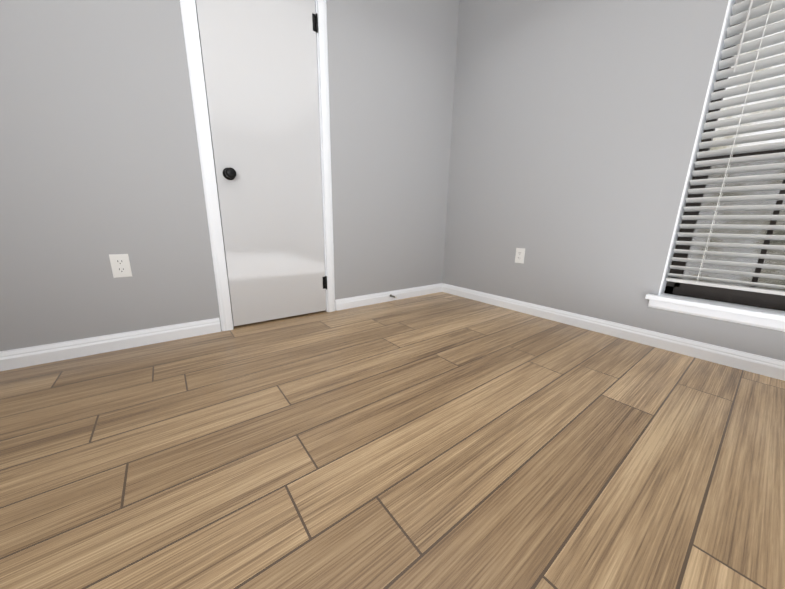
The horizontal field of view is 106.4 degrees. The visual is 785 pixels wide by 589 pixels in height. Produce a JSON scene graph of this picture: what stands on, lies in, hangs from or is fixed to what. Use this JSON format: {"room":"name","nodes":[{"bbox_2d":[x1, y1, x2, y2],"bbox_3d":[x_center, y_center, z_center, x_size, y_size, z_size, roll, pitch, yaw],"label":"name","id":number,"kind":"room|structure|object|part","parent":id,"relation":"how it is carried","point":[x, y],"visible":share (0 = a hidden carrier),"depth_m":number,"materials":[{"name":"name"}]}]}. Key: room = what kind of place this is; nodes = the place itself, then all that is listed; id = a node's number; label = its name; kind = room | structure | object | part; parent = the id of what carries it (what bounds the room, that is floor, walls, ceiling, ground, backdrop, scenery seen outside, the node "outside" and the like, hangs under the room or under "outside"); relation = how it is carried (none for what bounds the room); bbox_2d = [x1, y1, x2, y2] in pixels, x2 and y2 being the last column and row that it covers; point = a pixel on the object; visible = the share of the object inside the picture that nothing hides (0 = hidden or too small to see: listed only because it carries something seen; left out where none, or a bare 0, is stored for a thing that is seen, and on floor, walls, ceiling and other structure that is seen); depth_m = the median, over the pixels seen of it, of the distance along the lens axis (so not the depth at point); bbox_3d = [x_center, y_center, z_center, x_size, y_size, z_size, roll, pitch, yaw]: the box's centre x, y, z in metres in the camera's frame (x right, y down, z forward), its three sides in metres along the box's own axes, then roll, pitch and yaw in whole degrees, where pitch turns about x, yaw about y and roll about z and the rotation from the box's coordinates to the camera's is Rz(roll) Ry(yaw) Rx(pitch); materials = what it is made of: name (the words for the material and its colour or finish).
{"room":"empty bedroom","nodes":[
{"label":"empty bedroom","id":0,"kind":"room"},
{"bbox_2d":[0,0,458,350],"bbox_3d":[-1.186,-0.957,1.466,4.190,2.440,0.140,-9,17,-36],"label":"wall","id":1,"kind":"structure","parent":0,"point":[99,157],"depth_m":1.46,"materials":[{"name":"grey paint"}]},
{"bbox_2d":[109,254,131,277],"bbox_3d":[-1.345,-0.142,1.454,0.070,0.114,0.009,-9,17,-36],"label":"outlet","id":2,"kind":"object","parent":1,"relation":"attached to","point":[120,265],"visible":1,"depth_m":1.45,"materials":[{"name":"white plastic"}]},
{"bbox_2d":[0,283,442,370],"bbox_3d":[-1.105,0.193,1.727,4.050,0.085,0.015,-9,17,-36],"label":"baseboard","id":3,"kind":"structure","parent":1,"relation":"attached to","point":[32,356],"depth_m":1.53,"materials":[{"name":"white wood"}]},
{"bbox_2d":[180,0,334,330],"bbox_3d":[-0.742,-0.855,1.796,0.760,2.100,0.103,-9,17,-36],"label":"door frame","id":4,"kind":"structure","parent":1,"relation":"attached to","point":[191,38],"depth_m":1.71,"materials":[{"name":"white wood"}]},
{"bbox_2d":[195,0,326,325],"bbox_3d":[-0.711,-0.819,1.769,0.632,2.020,0.103,-9,17,-36],"label":"door","id":5,"kind":"structure","parent":1,"relation":"in","point":[259,62],"depth_m":1.76,"materials":[{"name":"grey wood"}]},
{"bbox_3d":[-0.902,-0.674,1.633,0.066,0.066,0.068,-9,17,-36],"label":"knob","id":6,"kind":"part","parent":5,"relation":"part of","materials":[{"name":"black metal"}]},
{"bbox_3d":[-0.479,-0.861,1.955,0.030,1.695,0.013,-9,17,-36],"label":"door hinges","id":7,"kind":"part","parent":5,"relation":"part of","materials":[{"name":"metal"}]},
{"bbox_2d":[0,292,784,588],"bbox_3d":[0.227,0.699,0.059,4.330,0.060,4.680,-9,17,-36],"label":"floor","id":8,"kind":"structure","parent":0,"point":[441,440],"depth_m":0.84,"materials":[{"name":"brown wood"}]},
{"bbox_2d":[443,0,784,360],"bbox_3d":[1.912,-0.788,1.007,0.140,2.440,4.680,-9,17,-36],"label":"wall","id":9,"kind":"structure","parent":0,"point":[575,124],"depth_m":1.85,"materials":[{"name":"grey paint"}]},
{"bbox_2d":[515,248,524,263],"bbox_3d":[0.973,-0.297,2.245,0.009,0.114,0.070,-9,17,-36],"label":"outlet","id":10,"kind":"object","parent":9,"relation":"attached to","point":[520,255],"visible":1,"depth_m":2.24,"materials":[{"name":"white plastic"}]},
{"bbox_2d":[442,283,784,380],"bbox_3d":[1.834,0.367,1.235,0.015,0.085,4.385,-9,17,-36],"label":"baseboard","id":11,"kind":"structure","parent":9,"relation":"attached to","point":[761,365],"depth_m":1.70,"materials":[{"name":"white wood"}]},
{"bbox_2d":[658,0,734,294],"bbox_3d":[1.811,-0.759,1.111,0.095,1.750,0.910,-9,17,-36],"label":"window frame","id":12,"kind":"object","parent":9,"relation":"attached to","point":[715,69],"visible":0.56,"depth_m":1.46,"materials":[{"name":"white"}]},
{"bbox_2d":[645,293,784,331],"bbox_3d":[1.779,0.127,1.315,0.135,0.076,1.000,-9,17,-36],"label":"window sill","id":13,"kind":"structure","parent":9,"relation":"attached to","point":[772,319],"depth_m":1.45,"materials":[{"name":"white wood"}]},
{"bbox_2d":[664,0,784,310],"bbox_3d":[1.862,-0.765,1.149,0.048,1.738,0.894,-9,17,-36],"label":"window","id":14,"kind":"structure","parent":9,"relation":"in","point":[762,300],"depth_m":1.48,"materials":[{"name":"black glass"}]},
{"bbox_2d":[666,0,784,295],"bbox_3d":[1.802,-0.793,1.094,0.064,1.655,0.892,-9,17,-36],"label":"window blinds","id":15,"kind":"object","parent":14,"relation":"attached to","point":[739,6],"visible":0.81,"depth_m":1.35,"materials":[{"name":"grey plastic"}]},
{"bbox_2d":[684,159,784,290],"bbox_3d":[1.874,-0.284,1.283,0.002,0.671,0.824,-9,17,-36],"label":"screen","id":16,"kind":"object","parent":14,"relation":"attached to","point":[732,231],"depth_m":1.46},
{"label":"outside","id":17,"kind":"structure","parent":0,"visible":0},
{"bbox_2d":[683,1,784,290],"bbox_3d":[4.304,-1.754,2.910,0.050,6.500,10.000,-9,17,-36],"label":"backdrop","id":18,"kind":"structure","parent":17,"point":[742,164],"depth_m":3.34,"materials":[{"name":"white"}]}
]}

